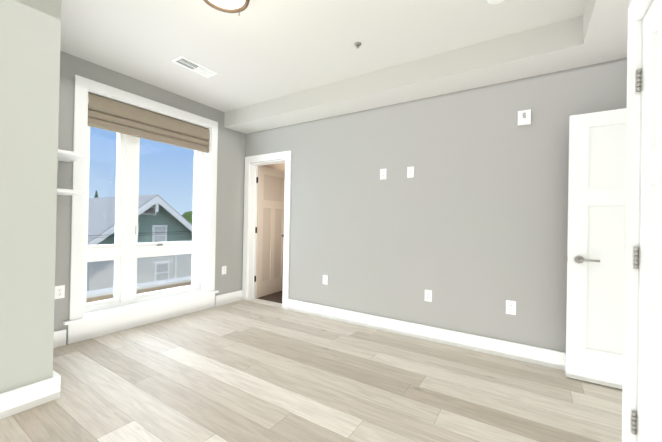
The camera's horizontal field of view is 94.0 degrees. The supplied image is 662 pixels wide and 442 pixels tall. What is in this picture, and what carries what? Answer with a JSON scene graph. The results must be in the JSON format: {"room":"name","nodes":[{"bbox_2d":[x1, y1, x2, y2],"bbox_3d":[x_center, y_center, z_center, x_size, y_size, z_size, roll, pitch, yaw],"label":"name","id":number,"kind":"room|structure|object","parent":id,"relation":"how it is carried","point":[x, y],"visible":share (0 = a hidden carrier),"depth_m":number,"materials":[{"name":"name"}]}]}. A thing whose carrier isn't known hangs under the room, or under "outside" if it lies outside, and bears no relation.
{"room":"empty bedroom","nodes":[
{"label":"empty bedroom","id":0,"kind":"room"},
{"bbox_2d":[0,0,60,392],"bbox_3d":[-2.402,-0.207,1.138,0.120,2.687,2.130,1,0,33],"label":"wall","id":1,"kind":"structure","parent":0,"point":[30,33],"depth_m":1.89,"materials":[{"name":"paint"}]},
{"bbox_2d":[0,370,60,419],"bbox_3d":[-2.351,1.065,1.122,0.025,0.145,2.135,1,0,33],"label":"baseboard","id":2,"kind":"structure","parent":1,"relation":"attached to","point":[21,399],"depth_m":1.89,"materials":[{"name":"white wood"}]},
{"bbox_2d":[54,51,245,343],"bbox_3d":[-2.683,-0.204,2.756,0.300,2.687,4.950,1,0,33],"label":"wall","id":3,"kind":"structure","parent":0,"point":[230,197],"depth_m":3.62,"materials":[{"name":"grey paint"}]},
{"bbox_2d":[53,329,65,347],"bbox_3d":[-3.125,1.054,1.801,0.022,0.145,2.500,1,0,33],"label":"baseboard","id":4,"kind":"structure","parent":3,"relation":"attached to","point":[59,336],"depth_m":2.81,"materials":[{"name":"white wood"}]},
{"bbox_2d":[55,285,64,298],"bbox_3d":[-2.474,0.648,2.816,0.009,0.116,0.072,1,0,33],"label":"outlet","id":5,"kind":"object","parent":3,"relation":"attached to","point":[59,292],"visible":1,"depth_m":2.81,"materials":[{"name":"white plastic"}]},
{"bbox_2d":[57,149,89,195],"bbox_3d":[-2.913,-0.418,1.689,0.460,0.335,2.500,1,0,33],"label":"shelves","id":6,"kind":"object","parent":3,"relation":"attached to","point":[67,156],"visible":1,"depth_m":2.58,"materials":[{"name":"white wood"}]},
{"bbox_2d":[63,75,218,343],"bbox_3d":[-2.084,-0.102,3.599,0.300,2.512,1.660,1,0,33],"label":"window","id":7,"kind":"structure","parent":3,"relation":"in","point":[125,250],"depth_m":3.41,"materials":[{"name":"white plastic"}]},
{"bbox_2d":[88,92,209,152],"bbox_3d":[-2.015,-1.082,3.571,0.091,0.332,1.344,1,0,33],"label":"roman shade","id":8,"kind":"object","parent":7,"relation":"attached to","point":[105,113],"visible":0.85,"depth_m":3.42,"materials":[{"name":"beige fabric"}]},
{"bbox_2d":[222,266,225,274],"bbox_3d":[-1.499,0.691,4.335,0.009,0.116,0.072,1,0,33],"label":"outlet","id":9,"kind":"object","parent":3,"relation":"attached to","point":[223,269],"visible":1,"depth_m":4.32,"materials":[{"name":"white plastic"}]},
{"bbox_2d":[215,290,242,305],"bbox_3d":[-1.445,1.098,4.418,0.022,0.145,0.480,1,0,33],"label":"baseboard","id":10,"kind":"structure","parent":3,"relation":"attached to","point":[222,299],"depth_m":4.38,"materials":[{"name":"white wood"}]},
{"bbox_2d":[248,298,281,307],"bbox_3d":[-0.904,1.238,4.442,0.710,0.126,0.150,1,0,33],"label":"threshold","id":11,"kind":"object","parent":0,"point":[266,302],"visible":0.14,"depth_m":4.45,"materials":[{"name":"beige wood"}]},
{"bbox_2d":[257,291,282,303],"bbox_3d":[-0.007,1.262,5.293,2.500,0.120,2.250,1,0,33],"label":"floor","id":12,"kind":"structure","parent":0,"point":[276,297],"depth_m":4.77,"materials":[{"name":"brown wood"}]},
{"bbox_2d":[262,163,284,171],"bbox_3d":[0.018,-0.098,5.299,2.500,2.600,2.250,1,0,33],"label":"wall","id":13,"kind":"structure","parent":0,"point":[280,166],"depth_m":5.81,"materials":[{"name":"beige paint"}]},
{"bbox_2d":[0,300,622,441],"bbox_3d":[-0.730,1.229,1.390,5.100,0.120,4.800,1,0,33],"label":"floor","id":14,"kind":"structure","parent":0,"point":[243,371],"depth_m":2.16,"materials":[{"name":"beige wood"}]},
{"bbox_2d":[60,0,586,111],"bbox_3d":[-0.637,-1.591,1.466,5.100,0.150,4.950,1,0,33],"label":"ceiling","id":15,"kind":"structure","parent":0,"point":[256,51],"depth_m":2.52,"materials":[{"name":"paint"}]},
{"bbox_2d":[171,56,217,77],"bbox_3d":[-1.343,-1.516,3.053,0.170,0.012,0.400,1,0,33],"label":"ceiling vent","id":16,"kind":"object","parent":15,"relation":"in","point":[189,64],"visible":1,"depth_m":3.03,"materials":[{"name":"white metal"}]},
{"bbox_2d":[203,0,249,15],"bbox_3d":[-0.681,-1.462,1.974,0.316,0.106,0.316,1,0,33],"label":"flush ceiling light","id":17,"kind":"object","parent":15,"relation":"attached to","point":[233,6],"visible":1,"depth_m":2.05,"materials":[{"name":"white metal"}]},
{"bbox_2d":[354,42,360,48],"bbox_3d":[0.226,-1.479,2.608,0.060,0.031,0.060,1,0,33],"label":"sprinkler","id":18,"kind":"object","parent":15,"relation":"attached to","point":[357,44],"visible":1,"depth_m":2.60,"materials":[{"name":"grey metal"}]},
{"bbox_2d":[487,0,503,3],"bbox_3d":[1.084,-1.463,2.008,0.136,0.036,0.136,1,0,33],"label":"smoke detector","id":19,"kind":"object","parent":15,"relation":"attached to","point":[494,1],"visible":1,"depth_m":2.03,"materials":[{"name":"white plastic"}]},
{"bbox_2d":[224,0,628,133],"bbox_3d":[0.211,-1.390,2.921,4.360,0.207,1.280,1,0,33],"label":"ceiling","id":20,"kind":"structure","parent":0,"point":[596,32],"depth_m":2.69,"materials":[{"name":"paint"}]},
{"bbox_2d":[245,58,626,351],"bbox_3d":[0.759,-0.137,3.398,4.800,2.687,0.150,1,0,33],"label":"wall","id":21,"kind":"structure","parent":0,"point":[467,224],"depth_m":3.05,"materials":[{"name":"grey paint"}]},
{"bbox_2d":[242,150,290,309],"bbox_3d":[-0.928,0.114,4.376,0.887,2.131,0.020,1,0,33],"label":"door frame","id":22,"kind":"structure","parent":21,"relation":"attached to","point":[286,155],"depth_m":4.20,"materials":[{"name":"white wood"}]},
{"bbox_2d":[254,166,284,297],"bbox_3d":[-0.978,0.166,4.992,0.150,2.015,0.744,1,0,33],"label":"door leaf","id":23,"kind":"structure","parent":22,"relation":"in","point":[269,231],"depth_m":4.94,"materials":[{"name":"painted wood"},{"name":"dark bronze"}]},
{"bbox_2d":[323,275,327,284],"bbox_3d":[-0.074,0.726,3.824,0.072,0.116,0.009,1,0,33],"label":"electrical outlet","id":24,"kind":"object","parent":21,"relation":"attached to","point":[325,279],"visible":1,"depth_m":3.81,"materials":[{"name":"white plastic"}]},
{"bbox_2d":[380,169,385,179],"bbox_3d":[0.579,-0.521,3.425,0.072,0.116,0.009,1,0,33],"label":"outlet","id":25,"kind":"object","parent":21,"relation":"attached to","point":[382,173],"visible":1,"depth_m":3.42,"materials":[{"name":"white plastic"}]},
{"bbox_2d":[407,166,413,177],"bbox_3d":[0.838,-0.516,3.255,0.070,0.115,0.016,1,0,33],"label":"outlet","id":26,"kind":"object","parent":21,"relation":"attached to","point":[410,172],"visible":1,"depth_m":3.26,"materials":[{"name":"white plastic"}]},
{"bbox_2d":[288,299,565,370],"bbox_3d":[0.884,1.136,3.194,3.455,0.145,0.022,1,0,33],"label":"baseboard","id":27,"kind":"structure","parent":21,"relation":"attached to","point":[555,359],"depth_m":3.04,"materials":[{"name":"white wood"}]},
{"bbox_2d":[424,290,431,301],"bbox_3d":[0.987,0.760,3.138,0.072,0.116,0.016,1,0,33],"label":"outlet","id":28,"kind":"object","parent":21,"relation":"attached to","point":[428,295],"visible":1,"depth_m":3.14,"materials":[{"name":"white plastic"}]},
{"bbox_2d":[506,300,515,314],"bbox_3d":[1.601,0.770,2.748,0.078,0.122,0.010,1,0,33],"label":"outlet","id":29,"kind":"object","parent":21,"relation":"attached to","point":[511,307],"visible":1,"depth_m":2.75,"materials":[{"name":"white plastic"}]},
{"bbox_2d":[518,109,530,125],"bbox_3d":[1.693,-0.904,2.705,0.096,0.124,0.029,1,0,33],"label":"speaker","id":30,"kind":"object","parent":21,"relation":"attached to","point":[524,117],"visible":1,"depth_m":2.69},
{"bbox_3d":[1.012,-0.147,0.414,0.510,2.687,4.600,1,0,33],"label":"wall","id":31,"kind":"structure","parent":0,"visible":0},
{"bbox_2d":[565,108,626,389],"bbox_3d":[2.058,0.198,2.295,0.496,2.035,0.142,1,0,33],"label":"door leaf","id":32,"kind":"structure","parent":31,"relation":"in","point":[595,249],"depth_m":2.32,"materials":[{"name":"white painted wood"},{"name":"satin nickel"}]},
{"bbox_2d":[622,0,652,441],"bbox_3d":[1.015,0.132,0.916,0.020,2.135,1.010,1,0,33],"label":"trim","id":33,"kind":"structure","parent":31,"relation":"attached to","point":[637,9],"depth_m":1.26,"materials":[{"name":"white wood"}]},
{"bbox_2d":[631,0,661,441],"bbox_3d":[1.019,0.187,0.918,0.088,2.005,0.768,1,0,33],"label":"closet door leaf","id":34,"kind":"structure","parent":31,"relation":"in","point":[647,420],"depth_m":1.13,"materials":[{"name":"white wood"}]},
{"label":"outside","id":35,"kind":"structure","parent":0,"visible":0},
{"bbox_3d":[-36.064,6.732,26.827,77.700,0.200,120.000,1,0,33],"label":"ground","id":36,"kind":"structure","parent":35,"visible":0},
{"bbox_2d":[87,205,191,290],"bbox_3d":[-10.353,3.059,13.667,9.090,7.980,3.780,1,0,33],"label":"wall","id":37,"kind":"structure","parent":36,"relation":"on","point":[99,267],"depth_m":11.33,"materials":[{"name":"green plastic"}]},
{"bbox_2d":[88,194,192,244],"bbox_3d":[-10.261,-0.036,13.660,9.570,1.989,4.340,1,0,33],"label":"roof","id":38,"kind":"structure","parent":37,"relation":"on","point":[103,214],"depth_m":11.09,"materials":[{"name":"grey"}]},
{"bbox_2d":[182,211,192,224],"bbox_3d":[-9.007,3.227,21.608,7.591,7.813,10.403,1,0,33],"label":"trees","id":39,"kind":"object","parent":36,"relation":"on","point":[187,217],"depth_m":18.66,"materials":[{"name":"green plant"}]},
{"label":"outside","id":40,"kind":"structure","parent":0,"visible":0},
{"bbox_2d":[91,231,185,237],"bbox_3d":[-5.996,0.421,10.012,0.110,0.792,24.000,1,0,33],"label":"cable","id":41,"kind":"object","parent":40,"point":[141,233],"depth_m":9.94,"materials":[{"name":"black metal"}]},
{"bbox_2d":[86,276,190,302],"bbox_3d":[-2.964,1.360,4.485,2.000,0.465,14.000,1,0,33],"label":"parapet","id":42,"kind":"object","parent":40,"point":[154,286],"depth_m":5.44,"materials":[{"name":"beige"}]}
]}

